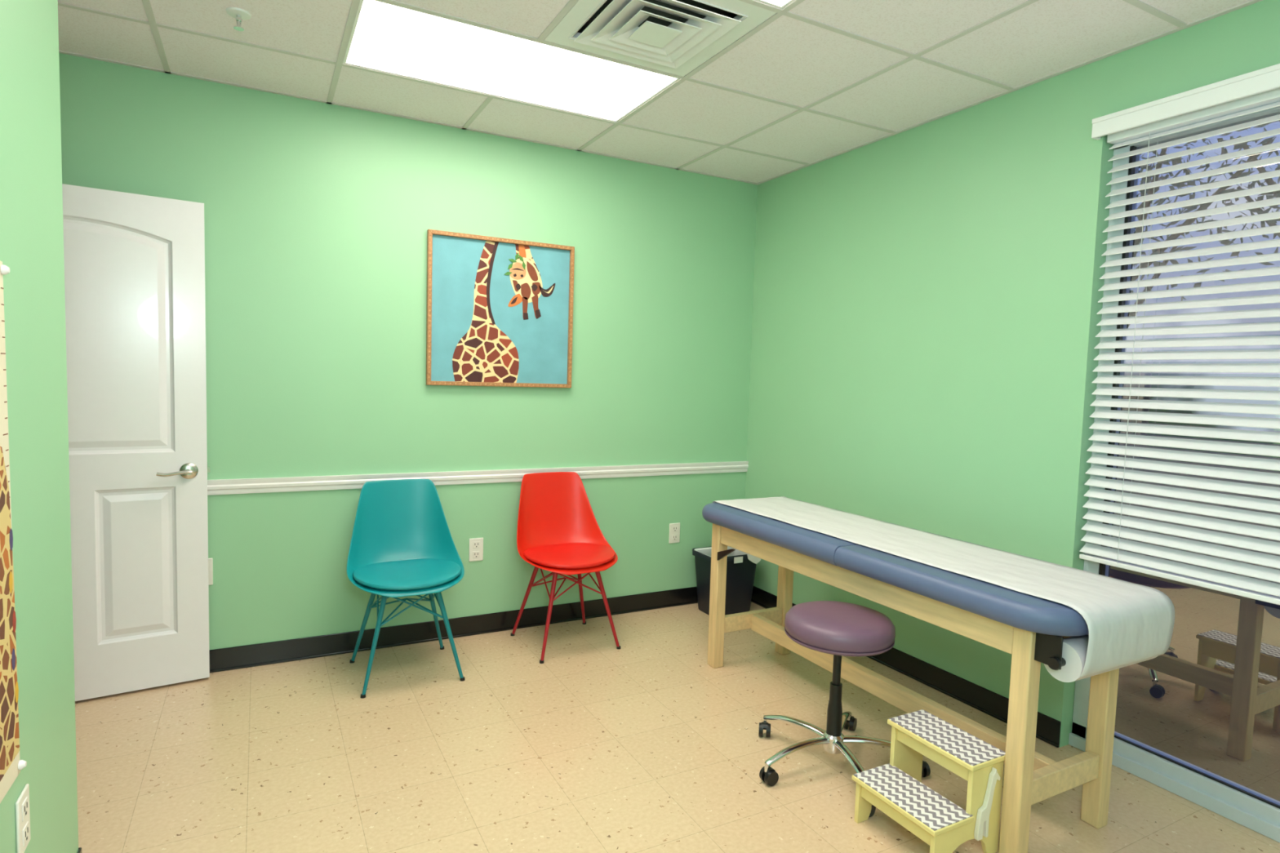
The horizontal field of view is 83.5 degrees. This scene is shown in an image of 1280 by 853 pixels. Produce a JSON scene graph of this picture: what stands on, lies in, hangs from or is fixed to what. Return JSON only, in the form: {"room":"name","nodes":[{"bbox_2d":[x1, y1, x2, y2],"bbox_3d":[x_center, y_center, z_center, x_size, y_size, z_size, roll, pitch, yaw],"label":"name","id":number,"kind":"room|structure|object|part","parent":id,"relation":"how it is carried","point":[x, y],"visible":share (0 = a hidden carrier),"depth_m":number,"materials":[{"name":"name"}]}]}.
{"room":"examination room","nodes":[
{"label":"examination room","id":0,"kind":"room"},
{"bbox_2d":[0,0,78,852],"bbox_3d":[-0.939,-0.070,0.338,0.500,2.760,2.985,0,4,-28],"label":"wall","id":1,"kind":"structure","parent":0,"point":[32,229],"depth_m":1.54,"materials":[{"name":"green paint"}]},
{"bbox_2d":[0,260,26,803],"bbox_3d":[-1.136,0.192,1.261,0.012,0.990,0.257,0,4,-28],"label":"chart poster","id":2,"kind":"object","parent":1,"relation":"attached to","point":[11,765],"visible":1,"depth_m":1.33,"materials":[{"name":"paper"}]},
{"bbox_2d":[14,783,30,852],"bbox_3d":[-1.218,0.781,1.416,0.009,0.120,0.074,0,4,-28],"label":"wall outlet","id":3,"kind":"object","parent":1,"relation":"attached to","point":[22,804],"visible":1,"depth_m":1.41,"materials":[{"name":"plastic"}]},
{"bbox_2d":[22,796,28,821],"bbox_3d":[-1.215,0.755,1.416,0.003,0.034,0.034,0,4,-28],"label":"receptacle","id":4,"kind":"object","parent":3,"relation":"attached to","point":[24,799],"depth_m":1.41,"materials":[{"name":"plastic"}]},
{"bbox_2d":[22,821,29,847],"bbox_3d":[-1.216,0.807,1.419,0.003,0.034,0.034,0,4,-28],"label":"receptacle","id":5,"kind":"object","parent":3,"relation":"attached to","point":[25,824],"depth_m":1.42,"materials":[{"name":"plastic"}]},
{"bbox_2d":[58,53,757,650],"bbox_3d":[-0.993,-0.294,3.626,4.130,2.760,0.120,0,4,-28],"label":"wall","id":6,"kind":"structure","parent":0,"point":[318,216],"depth_m":3.45,"materials":[{"name":"green paint"}]},
{"bbox_2d":[208,558,213,585],"bbox_3d":[-1.915,0.639,3.141,0.074,0.120,0.009,0,4,-28],"label":"wall outlet","id":7,"kind":"object","parent":6,"relation":"attached to","point":[210,560],"visible":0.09,"depth_m":3.15,"materials":[{"name":"plastic"}]},
{"bbox_2d":[208,586,697,672],"bbox_3d":[-1.044,1.036,3.635,3.814,0.102,0.012,0,4,-28],"label":"baseboard","id":8,"kind":"structure","parent":6,"relation":"attached to","point":[304,648],"depth_m":3.62,"materials":[{"name":"black plastic"}]},
{"bbox_2d":[468,537,483,561],"bbox_3d":[-0.847,0.637,3.708,0.074,0.120,0.009,0,4,-28],"label":"wall outlet","id":9,"kind":"object","parent":6,"relation":"attached to","point":[476,544],"visible":1,"depth_m":3.71,"materials":[{"name":"plastic"}]},
{"bbox_2d":[472,551,479,558],"bbox_3d":[-0.847,0.663,3.708,0.034,0.034,0.003,0,4,-28],"label":"receptacle","id":10,"kind":"object","parent":9,"relation":"attached to","point":[475,553],"depth_m":3.71,"materials":[{"name":"plastic"}]},
{"bbox_2d":[473,541,479,548],"bbox_3d":[-0.845,0.611,3.705,0.034,0.034,0.003,0,4,-28],"label":"receptacle","id":11,"kind":"object","parent":9,"relation":"attached to","point":[476,544],"depth_m":3.70,"materials":[{"name":"plastic"}]},
{"bbox_2d":[207,461,748,495],"bbox_3d":[-1.011,0.261,3.582,3.810,0.066,0.022,0,4,-28],"label":"chair rail","id":12,"kind":"object","parent":6,"relation":"attached to","point":[264,485],"visible":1,"depth_m":3.62,"materials":[{"name":"white wood"}]},
{"bbox_2d":[426,229,574,387],"bbox_3d":[-0.701,-0.581,3.672,0.762,0.751,0.030,0,4,-28],"label":"painting","id":13,"kind":"object","parent":6,"relation":"attached to","point":[500,310],"visible":1,"depth_m":3.66,"materials":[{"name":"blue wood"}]},
{"bbox_3d":[-1.029,-0.579,3.498,0.020,0.749,0.029,0,4,-28],"label":"frame","id":14,"kind":"part","parent":13,"relation":"part of","materials":[{"name":"brown wood"}]},
{"bbox_3d":[-0.712,-0.216,3.697,0.760,0.020,0.029,0,4,-28],"label":"frame","id":15,"kind":"part","parent":13,"relation":"part of","materials":[{"name":"brown wood"}]},
{"bbox_3d":[-0.691,-0.946,3.647,0.760,0.020,0.029,0,4,-28],"label":"frame","id":16,"kind":"part","parent":13,"relation":"part of","materials":[{"name":"brown wood"}]},
{"bbox_3d":[-0.373,-0.583,3.846,0.020,0.750,0.029,0,4,-28],"label":"frame","id":17,"kind":"part","parent":13,"relation":"part of","materials":[{"name":"brown wood"}]},
{"bbox_2d":[668,522,679,543],"bbox_3d":[0.206,0.635,4.268,0.074,0.120,0.009,0,4,-28],"label":"wall outlet","id":18,"kind":"object","parent":6,"relation":"attached to","point":[674,528],"visible":1,"depth_m":4.26,"materials":[{"name":"plastic"}]},
{"bbox_2d":[671,534,677,540],"bbox_3d":[0.207,0.661,4.268,0.034,0.034,0.003,0,4,-28],"label":"receptacle","id":19,"kind":"object","parent":18,"relation":"attached to","point":[674,537],"depth_m":4.27,"materials":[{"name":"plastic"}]},
{"bbox_2d":[672,525,677,532],"bbox_3d":[0.208,0.609,4.264,0.034,0.034,0.003,0,4,-28],"label":"receptacle","id":20,"kind":"object","parent":18,"relation":"attached to","point":[674,527],"depth_m":4.26,"materials":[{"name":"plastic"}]},
{"bbox_2d":[57,0,1250,182],"bbox_3d":[0.096,-1.431,1.561,4.130,0.250,4.570,0,4,-28],"label":"ceiling","id":21,"kind":"structure","parent":0,"point":[790,60],"depth_m":2.72,"materials":[{"name":"tile"}]},
{"bbox_2d":[226,6,251,31],"bbox_3d":[-1.366,-1.382,2.441,0.076,0.053,0.076,0,4,-28],"label":"sprinkler","id":22,"kind":"object","parent":21,"relation":"attached to","point":[239,14],"visible":1,"depth_m":2.43,"materials":[{"name":"silver metal"}]},
{"bbox_3d":[-1.366,-1.382,2.441,0.016,0.037,0.016,0,4,-28],"label":"stem","id":23,"kind":"part","parent":22,"relation":"part of","materials":[{"name":"silver metal"}]},
{"bbox_2d":[342,0,679,121],"bbox_3d":[-0.500,-1.454,2.835,1.196,0.091,0.581,0,4,-28],"label":"housing","id":24,"kind":"object","parent":21,"relation":"attached to","point":[361,2],"visible":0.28,"depth_m":2.92,"materials":[{"name":"white metal"}]},
{"bbox_2d":[346,0,675,119],"bbox_3d":[-0.501,-1.416,2.838,1.176,0.004,0.561,0,4,-28],"label":"lens","id":25,"kind":"object","parent":24,"relation":"attached to","point":[387,37],"visible":1,"depth_m":2.79,"materials":[{"name":"white plastic"}]},
{"bbox_2d":[57,0,1262,184],"bbox_3d":[0.048,-1.304,1.546,3.830,0.004,4.370,0,4,-28],"label":"grid","id":26,"kind":"object","parent":21,"relation":"attached to","point":[1180,25],"visible":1,"depth_m":2.76,"materials":[{"name":"metal"}]},
{"bbox_2d":[544,0,776,76],"bbox_3d":[0.051,-1.387,2.447,0.584,0.100,0.584,0,4,-28],"label":"air diffuser","id":27,"kind":"object","parent":21,"relation":"in","point":[675,37],"depth_m":2.46,"materials":[{"name":"white metal"}]},
{"bbox_2d":[756,0,794,8],"bbox_3d":[0.066,-1.365,1.770,1.196,0.091,0.581,0,4,-28],"label":"housing","id":28,"kind":"object","parent":21,"relation":"attached to","point":[766,2],"visible":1,"depth_m":2.28,"materials":[{"name":"white metal"}]},
{"bbox_2d":[767,0,788,4],"bbox_3d":[0.065,-1.327,1.772,1.176,0.004,0.561,0,4,-28],"label":"lens","id":29,"kind":"object","parent":28,"relation":"attached to","point":[778,2],"visible":1,"depth_m":2.27,"materials":[{"name":"white plastic"}]},
{"bbox_2d":[75,601,1279,852],"bbox_3d":[-0.019,1.287,1.726,4.050,0.080,4.570,0,4,-28],"label":"floor","id":30,"kind":"structure","parent":0,"point":[644,745],"depth_m":2.52,"materials":[{"name":"tile"}]},
{"bbox_2d":[68,199,209,701],"bbox_3d":[-2.205,0.085,2.811,0.868,2.018,0.037,-1,5,-34],"label":"door","id":31,"kind":"structure","parent":30,"relation":"on","point":[126,666],"depth_m":2.97,"materials":[{"name":"white paint"}]},
{"bbox_2d":[62,183,172,240],"bbox_3d":[-2.179,-0.836,2.748,0.642,0.170,0.036,-1,5,-34],"label":"rail","id":32,"kind":"object","parent":31,"relation":"attached to","point":[152,215],"visible":0.7,"depth_m":2.82,"materials":[{"name":"white paint"}]},
{"bbox_2d":[62,214,175,455],"bbox_3d":[-2.186,-0.347,2.771,0.642,0.918,0.011,-1,5,-34],"label":"panel","id":33,"kind":"object","parent":31,"relation":"attached to","point":[118,278],"depth_m":2.85,"materials":[{"name":"white paint"}]},
{"bbox_2d":[93,486,177,644],"bbox_3d":[-2.059,0.563,2.936,0.271,0.627,0.011,-1,5,-34],"label":"panel","id":34,"kind":"object","parent":31,"relation":"attached to","point":[135,528],"visible":1,"depth_m":2.93,"materials":[{"name":"white paint"}]},
{"bbox_2d":[179,462,198,479],"bbox_3d":[-1.890,0.187,3.004,0.068,0.068,0.012,-1,5,-34],"label":"plate","id":35,"kind":"object","parent":31,"relation":"attached to","point":[184,467],"visible":0.65,"depth_m":3.00,"materials":[{"name":"silver metal"}]},
{"label":"spindle","id":36,"kind":"object","parent":35,"relation":"attached to","visible":0},
{"bbox_2d":[155,470,193,476],"bbox_3d":[-1.906,0.193,2.941,0.130,0.023,0.021,-1,5,-32],"label":"lever","id":37,"kind":"object","parent":36,"relation":"attached to","point":[186,472],"visible":1,"depth_m":2.93,"materials":[{"name":"silver metal"}]},
{"bbox_2d":[346,479,465,698],"bbox_3d":[-1.054,0.691,3.234,0.501,0.844,0.483,0,4,-28],"label":"shell chair","id":38,"kind":"object","parent":30,"relation":"on","point":[402,544],"visible":1,"depth_m":3.33,"materials":[{"name":"teal plastic"}]},
{"bbox_3d":[-1.261,0.888,3.303,0.163,0.427,0.024,3,4,20],"label":"leg","id":39,"kind":"part","parent":38,"relation":"part of","materials":[{"name":"teal metal"}]},
{"bbox_3d":[-1.119,0.910,3.035,0.024,0.427,0.150,3,4,20],"label":"leg","id":40,"kind":"part","parent":38,"relation":"part of","materials":[{"name":"teal metal"}]},
{"bbox_2d":[352,558,461,591],"bbox_3d":[-1.034,0.658,3.198,0.457,0.044,0.401,0,4,-28],"label":"seat cushion","id":41,"kind":"object","parent":38,"relation":"on","point":[368,574],"depth_m":3.16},
{"bbox_3d":[-0.992,0.886,3.446,0.024,0.427,0.163,3,4,14],"label":"leg","id":42,"kind":"part","parent":38,"relation":"part of","materials":[{"name":"teal metal"}]},
{"bbox_3d":[-0.850,0.908,3.178,0.150,0.427,0.024,3,4,14],"label":"leg","id":43,"kind":"part","parent":38,"relation":"part of","materials":[{"name":"teal metal"}]},
{"bbox_2d":[510,471,621,663],"bbox_3d":[-0.376,0.683,3.648,0.501,0.844,0.483,-1,4,-30],"label":"shell chair","id":44,"kind":"object","parent":30,"relation":"on","point":[558,531],"visible":1,"depth_m":3.74,"materials":[{"name":"red plastic"}]},
{"bbox_3d":[-0.587,0.880,3.706,0.163,0.427,0.024,3,4,14],"label":"leg","id":45,"kind":"part","parent":44,"relation":"part of","materials":[{"name":"red metal"}]},
{"bbox_3d":[-0.438,0.902,3.448,0.024,0.427,0.150,3,4,22],"label":"leg","id":46,"kind":"part","parent":44,"relation":"part of","materials":[{"name":"red metal"}]},
{"bbox_2d":[523,542,615,568],"bbox_3d":[-0.355,0.650,3.612,0.457,0.044,0.401,-1,4,-30],"label":"seat cushion","id":47,"kind":"object","parent":44,"relation":"on","point":[540,555],"depth_m":3.57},
{"bbox_3d":[-0.317,0.878,3.861,0.024,0.427,0.163,3,4,16],"label":"leg","id":48,"kind":"part","parent":44,"relation":"part of","materials":[{"name":"red metal"}]},
{"bbox_3d":[-0.169,0.900,3.599,0.150,0.427,0.024,2,4,12],"label":"leg","id":49,"kind":"part","parent":44,"relation":"part of","materials":[{"name":"red metal"}]},
{"bbox_2d":[692,546,760,615],"bbox_3d":[0.505,0.910,4.242,0.350,0.362,0.246,0,4,-28],"label":"waste bin","id":50,"kind":"object","parent":30,"relation":"on","point":[740,566],"visible":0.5,"depth_m":4.17,"materials":[{"name":"black plastic"}]},
{"bbox_2d":[758,600,930,817],"bbox_3d":[0.683,0.933,2.537,0.587,0.557,0.602,0,4,-28],"label":"stool","id":51,"kind":"object","parent":30,"relation":"on","point":[839,629],"visible":0.86,"depth_m":2.47,"materials":[{"name":"plastic"}]},
{"bbox_2d":[761,721,768,729],"bbox_3d":[0.479,1.150,2.752,0.024,0.025,0.036,2,4,11],"label":"hood","id":52,"kind":"object","parent":51,"relation":"attached to","point":[764,724],"depth_m":2.74,"materials":[{"name":"black plastic"}]},
{"bbox_3d":[0.428,1.152,2.424,0.014,0.030,0.014,0,4,-28],"label":"caster stem","id":53,"kind":"part","parent":51,"relation":"part of","materials":[{"name":"silver metal"}]},
{"bbox_2d":[763,766,775,773],"bbox_3d":[0.438,1.170,2.431,0.036,0.025,0.024,0,4,-28],"label":"hood","id":54,"kind":"object","parent":51,"relation":"attached to","point":[766,770],"depth_m":2.42,"materials":[{"name":"black plastic"}]},
{"bbox_3d":[0.579,1.111,2.665,0.036,0.051,0.276,-2,5,-45],"label":"arm","id":55,"kind":"part","parent":51,"relation":"part of","materials":[{"name":"silver metal"}]},
{"bbox_3d":[0.550,1.123,2.482,0.276,0.051,0.036,0,4,-28],"label":"arm","id":56,"kind":"part","parent":51,"relation":"part of","materials":[{"name":"silver metal"}]},
{"bbox_2d":[784,600,895,653],"bbox_3d":[0.702,0.699,2.526,0.376,0.087,0.376,0,4,-28],"label":"seat cushion","id":57,"kind":"object","parent":51,"relation":"on","point":[828,627],"depth_m":2.41,"materials":[{"name":"leather"}]},
{"bbox_3d":[0.760,1.115,2.694,0.036,0.051,0.276,4,4,27],"label":"arm","id":58,"kind":"part","parent":51,"relation":"part of","materials":[{"name":"silver metal"}]},
{"bbox_3d":[0.713,1.133,2.400,0.036,0.051,0.276,1,4,-9],"label":"arm","id":59,"kind":"part","parent":51,"relation":"part of","materials":[{"name":"silver metal"}]},
{"bbox_3d":[0.844,1.128,2.530,0.276,0.051,0.036,2,4,9],"label":"arm","id":60,"kind":"part","parent":51,"relation":"part of","materials":[{"name":"silver metal"}]},
{"bbox_2d":[922,760,926,768],"bbox_3d":[0.980,1.181,2.501,0.024,0.025,0.036,0,4,-17],"label":"hood","id":61,"kind":"object","parent":51,"relation":"attached to","point":[924,763],"depth_m":2.49,"materials":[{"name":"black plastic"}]},
{"bbox_2d":[851,709,1005,852],"bbox_3d":[0.865,1.092,2.163,0.304,0.300,0.324,0,4,-28],"label":"step stool","id":62,"kind":"object","parent":30,"relation":"on","point":[895,788],"visible":0.99,"depth_m":2.10,"materials":[{"name":"yellow paint"}]},
{"bbox_3d":[0.799,1.091,2.287,0.280,0.283,0.015,0,4,-28],"label":"panel","id":63,"kind":"part","parent":62,"relation":"part of","materials":[{"name":"yellow paint"}]},
{"bbox_3d":[0.931,1.111,2.040,0.280,0.283,0.015,0,4,-28],"label":"panel","id":64,"kind":"part","parent":62,"relation":"part of","materials":[{"name":"yellow paint"}]},
{"bbox_2d":[702,496,1174,852],"bbox_3d":[0.928,0.810,2.802,0.582,0.781,1.803,0,4,-28],"label":"exam table","id":65,"kind":"object","parent":30,"relation":"on","point":[1078,624],"visible":1,"depth_m":2.24,"materials":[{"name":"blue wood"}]},
{"bbox_3d":[0.369,0.799,3.402,0.053,0.690,0.060,0,4,-28],"label":"leg","id":66,"kind":"part","parent":65,"relation":"part of","materials":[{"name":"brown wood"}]},
{"bbox_3d":[0.728,0.796,3.593,0.053,0.690,0.060,0,4,-28],"label":"leg","id":67,"kind":"part","parent":65,"relation":"part of","materials":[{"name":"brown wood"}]},
{"bbox_3d":[1.092,0.911,2.057,0.053,0.690,0.057,0,4,-28],"label":"leg","id":68,"kind":"part","parent":65,"relation":"part of","materials":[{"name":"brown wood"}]},
{"bbox_3d":[1.129,0.645,1.951,0.014,0.036,0.036,0,4,-28],"label":"roll knob","id":69,"kind":"part","parent":65,"relation":"part of","materials":[{"name":"black plastic"}]},
{"bbox_3d":[1.445,0.908,2.244,0.053,0.690,0.057,0,4,-28],"label":"leg","id":70,"kind":"part","parent":65,"relation":"part of","materials":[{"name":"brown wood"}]},
{"bbox_2d":[745,0,1279,747],"bbox_3d":[1.817,-0.138,2.527,0.200,2.760,4.470,0,4,-28],"label":"wall","id":71,"kind":"structure","parent":0,"point":[926,306],"depth_m":3.11,"materials":[{"name":"green paint"}]},
{"bbox_2d":[751,586,1061,747],"bbox_3d":[1.118,1.100,3.632,0.012,0.102,2.050,0,4,-28],"label":"baseboard","id":72,"kind":"structure","parent":71,"relation":"attached to","point":[992,704],"depth_m":3.15,"materials":[{"name":"black plastic"}]},
{"bbox_2d":[1068,106,1279,843],"bbox_3d":[2.170,0.148,1.859,0.085,2.300,1.920,0,4,-28],"label":"frame","id":73,"kind":"object","parent":71,"relation":"attached to","point":[1263,818],"visible":0.52,"depth_m":2.51,"materials":[{"name":"metal"}]},
{"bbox_2d":[1079,63,1279,604],"bbox_3d":[2.107,-0.235,1.792,0.112,1.600,1.958,0,4,-28],"label":"window blinds","id":74,"kind":"object","parent":71,"relation":"attached to","point":[1259,90],"visible":1,"depth_m":2.36,"materials":[{"name":"white plastic"}]},
{"bbox_3d":[2.106,0.554,1.858,0.050,0.017,1.891,0,4,-28],"label":"rail","id":75,"kind":"part","parent":74,"relation":"part of","materials":[{"name":"white plastic"}]},
{"bbox_3d":[2.151,-0.974,1.755,0.058,0.042,1.900,0,4,-28],"label":"head rail","id":76,"kind":"part","parent":74,"relation":"part of","materials":[{"name":"white wood"}]},
{"bbox_2d":[1098,146,1279,808],"bbox_3d":[2.160,0.134,1.852,0.022,2.149,1.810,0,4,-28],"label":"window gasket","id":77,"kind":"object","parent":71,"relation":"attached to","point":[1131,158],"visible":0.42,"depth_m":2.58,"materials":[{"name":"black plastic"}]},
{"label":"outside","id":78,"kind":"structure","parent":0,"visible":0},
{"bbox_2d":[1108,431,1279,801],"bbox_3d":[10.978,0.895,14.425,27.090,0.130,65.000,0,4,-28],"label":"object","id":79,"kind":"structure","parent":78,"point":[1211,703],"depth_m":3.75,"materials":[{"name":"clear glass"}]},
{"bbox_2d":[1133,140,1204,265],"bbox_3d":[7.108,-2.205,12.118,3.816,6.146,3.713,0,4,-28],"label":"tree","id":80,"kind":"object","parent":79,"relation":"on","point":[1143,166],"visible":0.04,"depth_m":11.20,"materials":[{"name":"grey plant"}]},
{"bbox_2d":[1126,124,1279,328],"bbox_3d":[5.626,-1.637,8.537,3.708,5.410,3.807,0,4,-28],"label":"tree","id":81,"kind":"object","parent":79,"relation":"on","point":[1222,189],"visible":0.14,"depth_m":8.05,"materials":[{"name":"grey plant"}]},
{"bbox_2d":[1151,120,1279,256],"bbox_3d":[7.713,-1.765,7.805,3.772,5.886,3.850,0,4,-28],"label":"tree","id":82,"kind":"object","parent":79,"relation":"on","point":[1269,181],"visible":0.25,"depth_m":8.45,"materials":[{"name":"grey plant"}]}
]}

